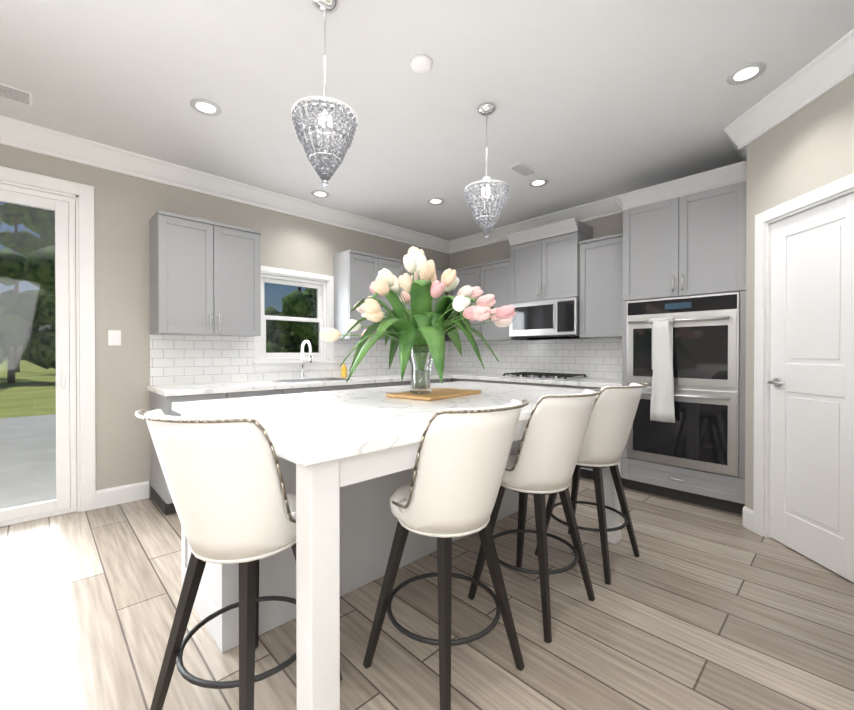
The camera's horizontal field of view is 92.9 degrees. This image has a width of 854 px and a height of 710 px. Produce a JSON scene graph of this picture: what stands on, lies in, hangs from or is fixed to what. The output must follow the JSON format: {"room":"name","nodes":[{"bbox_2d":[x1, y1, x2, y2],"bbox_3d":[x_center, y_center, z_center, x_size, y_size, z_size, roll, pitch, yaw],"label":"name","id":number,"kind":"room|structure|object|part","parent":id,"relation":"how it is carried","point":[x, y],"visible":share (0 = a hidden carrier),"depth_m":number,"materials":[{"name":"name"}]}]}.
{"room":"kitchen","nodes":[
{"label":"kitchen","id":0,"kind":"room"},
{"bbox_2d":[0,144,448,496],"bbox_3d":[-2.620,-0.202,3.098,8.300,2.740,0.150,0,0,-44],"label":"wall","id":1,"kind":"structure","parent":0,"point":[127,208],"depth_m":3.25,"materials":[{"name":"paint"}]},
{"bbox_2d":[0,184,76,526],"bbox_3d":[-3.296,0.005,2.439,1.796,2.332,0.115,0,0,-44],"label":"sliding door","id":2,"kind":"structure","parent":1,"relation":"in","point":[65,500],"depth_m":2.98,"materials":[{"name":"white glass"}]},
{"bbox_2d":[0,166,95,511],"bbox_3d":[-3.294,-0.048,2.437,2.010,2.440,0.170,0,0,-44],"label":"door frame","id":3,"kind":"structure","parent":1,"relation":"attached to","point":[82,194],"depth_m":3.03,"materials":[{"name":"white wood"}]},
{"bbox_2d":[108,330,120,345],"bbox_3d":[-2.434,-0.133,3.164,0.080,0.120,0.011,0,0,-44],"label":"switch plate","id":4,"kind":"object","parent":1,"relation":"attached to","point":[114,337],"visible":1,"depth_m":3.16,"materials":[{"name":"white plastic"}]},
{"bbox_2d":[96,481,148,508],"bbox_3d":[-2.397,1.100,3.206,0.340,0.135,0.016,0,0,-44],"label":"baseboard","id":5,"kind":"structure","parent":1,"relation":"attached to","point":[121,494],"depth_m":3.20,"materials":[{"name":"white wood"}]},
{"bbox_2d":[149,210,260,336],"bbox_3d":[-1.864,-0.637,3.464,0.780,0.935,0.360,0,0,-44],"label":"upper cabinet","id":6,"kind":"object","parent":1,"relation":"attached to","point":[205,277],"visible":1,"depth_m":3.31,"materials":[{"name":"grey wood"}]},
{"bbox_2d":[260,274,325,359],"bbox_3d":[-1.409,-0.377,4.262,0.732,0.847,0.090,0,0,-44],"label":"window","id":7,"kind":"structure","parent":1,"relation":"in","point":[320,287],"depth_m":4.25,"materials":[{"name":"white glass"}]},
{"bbox_2d":[253,266,335,370],"bbox_3d":[-1.394,-0.359,4.246,0.890,1.020,0.195,0,0,-44],"label":"window frame","id":8,"kind":"structure","parent":1,"relation":"attached to","point":[328,363],"depth_m":4.26,"materials":[{"name":"white wood"}]},
{"bbox_2d":[150,334,449,385],"bbox_3d":[-0.976,0.018,4.570,3.589,0.450,0.008,0,0,-44],"label":"backsplash","id":9,"kind":"structure","parent":1,"relation":"attached to","point":[182,359],"depth_m":3.74,"materials":[{"name":"tile"}]},
{"bbox_2d":[333,249,408,340],"bbox_3d":[-0.634,-0.644,4.671,0.818,0.936,0.327,0,0,-44],"label":"upper cabinet","id":10,"kind":"object","parent":1,"relation":"attached to","point":[355,273],"depth_m":4.40,"materials":[{"name":"grey wood"}]},
{"bbox_2d":[433,267,452,340],"bbox_3d":[0.030,-0.648,5.310,0.496,0.936,0.327,0,0,-44],"label":"upper cabinet","id":11,"kind":"object","parent":1,"relation":"attached to","point":[439,271],"depth_m":5.23,"materials":[{"name":"grey wood"}]},
{"bbox_2d":[0,475,853,709],"bbox_3d":[-0.848,1.229,1.266,8.300,0.100,5.260,0,0,-44],"label":"floor","id":12,"kind":"structure","parent":0,"point":[693,606],"depth_m":1.76,"materials":[{"name":"brown wood"}]},
{"bbox_2d":[150,392,230,514],"bbox_3d":[-1.916,0.728,3.252,0.399,0.872,0.607,0,0,-44],"label":"base cabinet","id":13,"kind":"object","parent":12,"relation":"on","point":[163,398],"depth_m":3.07,"materials":[{"name":"grey wood"}]},
{"bbox_2d":[147,372,477,395],"bbox_3d":[-0.764,0.263,4.336,3.607,0.045,0.637,0,0,-44],"label":"countertop","id":14,"kind":"structure","parent":13,"relation":"on","point":[325,382],"depth_m":3.56,"materials":[{"name":"white stone"}]},
{"bbox_2d":[300,340,311,378],"bbox_3d":[-1.196,0.048,4.116,0.114,0.396,0.211,0,0,-44],"label":"faucet","id":15,"kind":"object","parent":14,"relation":"on","point":[302,375],"visible":1,"depth_m":4.14,"materials":[{"name":"silver metal"}]},
{"bbox_3d":[-1.108,0.245,3.952,0.720,0.004,0.400,0,0,-44],"label":"sink rim","id":16,"kind":"part","parent":14,"relation":"part of","materials":[{"name":"white stone"}]},
{"bbox_2d":[341,360,346,376],"bbox_3d":[-0.911,0.146,4.468,0.064,0.194,0.072,0,0,-44],"label":"soap bottle","id":17,"kind":"object","parent":14,"relation":"on","point":[343,370],"visible":0.92,"depth_m":4.45,"materials":[{"name":"yellow plastic"}]},
{"bbox_2d":[135,409,341,709],"bbox_3d":[-0.610,0.673,1.315,0.499,1.016,0.528,0,0,24],"label":"stool","id":18,"kind":"object","parent":12,"relation":"on","point":[233,503],"visible":0.94,"depth_m":1.16,"materials":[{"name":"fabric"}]},
{"bbox_2d":[231,388,290,397],"bbox_3d":[-1.610,0.727,3.546,0.566,0.872,0.607,0,0,-44],"label":"base cabinet","id":19,"kind":"object","parent":12,"relation":"on","point":[281,390],"depth_m":3.34,"materials":[{"name":"grey wood"}]},
{"bbox_2d":[291,384,370,393],"bbox_3d":[-1.124,0.724,4.013,0.898,0.872,0.607,0,0,-44],"label":"base cabinet","id":20,"kind":"object","parent":12,"relation":"on","point":[341,386],"depth_m":3.82,"materials":[{"name":"grey wood"}]},
{"bbox_2d":[371,380,410,387],"bbox_3d":[-0.622,0.721,4.496,0.725,0.872,0.607,0,0,-44],"label":"base cabinet","id":21,"kind":"object","parent":12,"relation":"on","point":[401,382],"depth_m":4.35,"materials":[{"name":"grey wood"}]},
{"bbox_2d":[181,421,621,709],"bbox_3d":[-0.017,0.724,2.331,2.156,0.892,1.386,0,0,-44],"label":"kitchen island","id":22,"kind":"object","parent":12,"relation":"on","point":[346,524],"depth_m":1.62,"materials":[{"name":"white wood"}]},
{"bbox_2d":[172,381,598,468],"bbox_3d":[-0.001,0.258,2.311,2.220,0.040,1.406,0,0,-44],"label":"island countertop","id":23,"kind":"structure","parent":22,"relation":"on","point":[305,430],"depth_m":1.71,"materials":[{"name":"white stone"}]},
{"bbox_2d":[386,388,480,400],"bbox_3d":[0.051,0.227,2.402,0.320,0.018,0.520,0,0,38],"label":"cutting board","id":24,"kind":"object","parent":23,"relation":"on","point":[438,393],"visible":0.98,"depth_m":2.30,"materials":[{"name":"brown wood"}]},
{"bbox_2d":[319,246,515,393],"bbox_3d":[-0.058,-0.208,2.344,1.077,0.852,1.023,0,0,-44],"label":"flower bouquet","id":25,"kind":"object","parent":24,"relation":"on","point":[419,327],"visible":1,"depth_m":2.18,"materials":[{"name":"green plant"}]},
{"bbox_2d":[431,380,450,382],"bbox_3d":[-0.182,0.718,4.920,0.728,0.872,0.607,0,0,-44],"label":"base cabinet","id":26,"kind":"object","parent":12,"relation":"on","point":[432,381],"depth_m":4.81,"materials":[{"name":"grey wood"}]},
{"bbox_2d":[363,399,528,709],"bbox_3d":[0.095,0.672,1.493,0.499,1.016,0.528,0,0,-44],"label":"stool","id":27,"kind":"object","parent":12,"relation":"on","point":[448,494],"visible":1,"depth_m":1.33,"materials":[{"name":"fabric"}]},
{"bbox_2d":[452,377,491,382],"bbox_3d":[0.785,0.718,4.892,0.607,0.872,0.703,0,0,-44],"label":"base cabinet","id":28,"kind":"object","parent":12,"relation":"on","point":[456,379],"depth_m":4.75,"materials":[{"name":"grey wood"}]},
{"bbox_2d":[492,381,555,386],"bbox_3d":[1.245,0.721,4.413,0.607,0.872,0.858,0,0,-44],"label":"base cabinet","id":29,"kind":"object","parent":12,"relation":"on","point":[500,382],"depth_m":4.30,"materials":[{"name":"grey wood"}]},
{"bbox_2d":[468,389,601,642],"bbox_3d":[0.535,0.669,1.916,0.499,1.016,0.528,0,0,-44],"label":"stool","id":30,"kind":"object","parent":12,"relation":"on","point":[541,464],"visible":0.88,"depth_m":1.76,"materials":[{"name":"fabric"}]},
{"bbox_2d":[556,385,625,486],"bbox_3d":[1.705,0.724,3.935,0.607,0.872,0.585,0,0,-44],"label":"base cabinet","id":31,"kind":"object","parent":12,"relation":"on","point":[585,472],"depth_m":3.81,"materials":[{"name":"grey wood"}]},
{"bbox_2d":[452,373,621,388],"bbox_3d":[1.213,0.265,4.423,0.637,0.040,1.975,0,0,-44],"label":"countertop","id":32,"kind":"structure","parent":31,"relation":"on","point":[589,383],"depth_m":4.09,"materials":[{"name":"white stone"}]},
{"bbox_2d":[500,372,588,379],"bbox_3d":[1.256,0.223,4.380,0.500,0.042,0.780,0,0,-44],"label":"cooktop","id":33,"kind":"object","parent":32,"relation":"in","point":[548,376],"visible":1,"depth_m":4.24,"materials":[{"name":"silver metal"}]},
{"bbox_2d":[535,382,647,584],"bbox_3d":[0.967,0.666,2.332,0.499,1.016,0.528,0,0,-44],"label":"stool","id":34,"kind":"object","parent":12,"relation":"on","point":[612,416],"visible":0.71,"depth_m":2.17,"materials":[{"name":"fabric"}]},
{"bbox_2d":[615,161,746,513],"bbox_3d":[2.128,-0.100,3.389,0.749,2.528,0.925,0,0,-44],"label":"tall cabinet","id":35,"kind":"object","parent":12,"relation":"on","point":[684,308],"visible":0.98,"depth_m":3.13,"materials":[{"name":"grey wood"}]},
{"bbox_2d":[0,0,853,240],"bbox_3d":[-0.848,-1.611,1.248,8.300,0.100,5.260,0,0,-44],"label":"ceiling","id":36,"kind":"structure","parent":0,"point":[593,100],"depth_m":2.36,"materials":[{"name":"paint"}]},
{"bbox_2d":[0,83,32,105],"bbox_3d":[-2.546,-1.562,2.363,0.360,0.009,0.160,0,0,-44],"label":"ceiling vent","id":37,"kind":"object","parent":36,"relation":"in","point":[16,94],"visible":1,"depth_m":2.43,"materials":[{"name":"white metal"}]},
{"bbox_2d":[190,99,220,115],"bbox_3d":[-1.399,-1.564,2.571,0.176,0.007,0.176,0,0,-44],"label":"recessed light","id":38,"kind":"object","parent":36,"relation":"in","point":[205,107],"visible":1,"depth_m":2.57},
{"bbox_2d":[311,190,329,197],"bbox_3d":[-1.044,-1.573,3.975,0.176,0.007,0.176,0,0,-44],"label":"recessed light","id":39,"kind":"object","parent":36,"relation":"in","point":[319,194],"visible":1,"depth_m":3.98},
{"bbox_2d":[291,0,356,186],"bbox_3d":[-0.449,-1.151,1.788,0.283,0.823,0.280,0,0,-44],"label":"pendant light","id":40,"kind":"object","parent":36,"relation":"hanging from","point":[318,162],"visible":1,"depth_m":1.76,"materials":[{"name":"silver metal"}]},
{"bbox_2d":[410,54,431,73],"bbox_3d":[-0.031,-1.549,2.173,0.120,0.033,0.120,0,0,-44],"label":"smoke detector","id":41,"kind":"object","parent":36,"relation":"attached to","point":[420,63],"visible":0.92,"depth_m":2.15,"materials":[{"name":"white plastic"}]},
{"bbox_2d":[427,198,443,204],"bbox_3d":[0.092,-1.574,4.165,0.176,0.007,0.176,0,0,-44],"label":"recessed light","id":42,"kind":"object","parent":36,"relation":"in","point":[435,201],"visible":1,"depth_m":4.17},
{"bbox_2d":[464,103,508,237],"bbox_3d":[0.380,-1.155,2.585,0.283,0.823,0.280,0,0,-44],"label":"pendant light","id":43,"kind":"object","parent":36,"relation":"hanging from","point":[485,109],"visible":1,"depth_m":2.55,"materials":[{"name":"silver metal"}]},
{"bbox_2d":[508,162,536,176],"bbox_3d":[0.813,-1.569,3.444,0.260,0.009,0.120,0,0,-44],"label":"ceiling vent","id":44,"kind":"object","parent":36,"relation":"in","point":[522,169],"visible":1,"depth_m":3.43,"materials":[{"name":"white metal"}]},
{"bbox_2d":[528,178,547,186],"bbox_3d":[1.017,-1.571,3.709,0.176,0.007,0.176,0,0,-44],"label":"recessed light","id":45,"kind":"object","parent":36,"relation":"in","point":[539,182],"visible":0.96,"depth_m":3.70,"materials":[{"name":"white plastic"}]},
{"bbox_2d":[727,62,765,84],"bbox_3d":[1.774,-1.562,2.259,0.176,0.007,0.176,0,0,-44],"label":"recessed light","id":46,"kind":"object","parent":36,"relation":"in","point":[746,73],"visible":1,"depth_m":2.25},
{"bbox_2d":[449,213,622,381],"bbox_3d":[2.140,-0.208,4.028,0.150,2.740,5.110,0,0,-44],"label":"wall","id":47,"kind":"structure","parent":0,"point":[602,227],"depth_m":5.20,"materials":[{"name":"paint"}]},
{"bbox_2d":[453,258,526,341],"bbox_3d":[0.758,-0.647,5.089,0.360,0.935,0.912,0,0,-44],"label":"upper cabinet","id":48,"kind":"object","parent":47,"relation":"attached to","point":[494,278],"visible":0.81,"depth_m":4.88,"materials":[{"name":"grey wood"}]},
{"bbox_2d":[450,336,621,378],"bbox_3d":[1.226,-0.001,4.865,0.008,0.485,2.580,0,0,-44],"label":"backsplash","id":49,"kind":"structure","parent":47,"relation":"attached to","point":[601,358],"depth_m":4.70,"materials":[{"name":"tile"}]},
{"bbox_2d":[507,217,592,303],"bbox_3d":[1.332,-0.973,4.447,0.422,0.775,0.800,0,0,-44],"label":"upper cabinet","id":50,"kind":"object","parent":47,"relation":"attached to","point":[545,262],"visible":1,"depth_m":4.30,"materials":[{"name":"grey wood"}]},
{"bbox_2d":[509,297,579,337],"bbox_3d":[1.329,-0.392,4.447,0.430,0.377,0.792,0,0,-44],"label":"microwave","id":51,"kind":"object","parent":50,"relation":"attached to","point":[552,318],"visible":0.9,"depth_m":4.27,"materials":[{"name":"silver metal"}]},
{"bbox_2d":[579,232,622,337],"bbox_3d":[1.815,-0.655,3.991,0.360,0.965,0.524,0,0,-44],"label":"upper cabinet","id":52,"kind":"object","parent":47,"relation":"attached to","point":[601,279],"visible":0.5,"depth_m":3.92,"materials":[{"name":"grey wood"}]},
{"bbox_2d":[745,75,853,514],"bbox_3d":[2.216,-0.197,2.272,0.100,2.740,1.000,0,0,1],"label":"wall","id":53,"kind":"structure","parent":0,"point":[807,148],"depth_m":2.43,"materials":[{"name":"paint"}]},
{"bbox_2d":[0,29,853,253],"bbox_3d":[-0.848,-1.488,1.249,8.000,0.145,4.960,0,0,-44],"label":"crown molding","id":54,"kind":"structure","parent":53,"relation":"attached to","point":[827,70],"depth_m":3.17,"materials":[{"name":"white wood"}]},
{"bbox_2d":[753,173,853,537],"bbox_3d":[2.193,0.128,2.285,0.563,2.090,0.510,0,0,-44],"label":"door frame","id":55,"kind":"structure","parent":53,"relation":"attached to","point":[762,329],"depth_m":2.61,"materials":[{"name":"white wood"}]},
{"bbox_2d":[767,193,853,582],"bbox_3d":[2.198,0.167,2.302,0.446,1.996,0.441,0,0,-44],"label":"pantry door","id":56,"kind":"structure","parent":53,"relation":"in","point":[811,382],"depth_m":2.29,"materials":[{"name":"white wood"}]},
{"label":"outside","id":57,"kind":"structure","parent":0,"visible":0},
{"bbox_2d":[0,360,55,417],"bbox_3d":[-34.546,1.135,34.843,110.000,0.170,89.840,0,0,-44],"label":"ground","id":58,"kind":"structure","parent":57,"point":[30,407],"depth_m":13.19,"materials":[{"name":"green plant"}]},
{"bbox_2d":[0,414,55,509],"bbox_3d":[-6.065,1.209,4.524,8.000,0.060,6.630,0,0,-44],"label":"patio slab","id":59,"kind":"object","parent":58,"relation":"on","point":[31,466],"depth_m":4.54,"materials":[{"name":"concrete"}]},
{"bbox_2d":[0,203,318,382],"bbox_3d":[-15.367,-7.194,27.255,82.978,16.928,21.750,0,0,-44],"label":"tree","id":60,"kind":"object","parent":58,"relation":"on","point":[12,346],"depth_m":17.00,"materials":[{"name":"green plant"}]}
]}

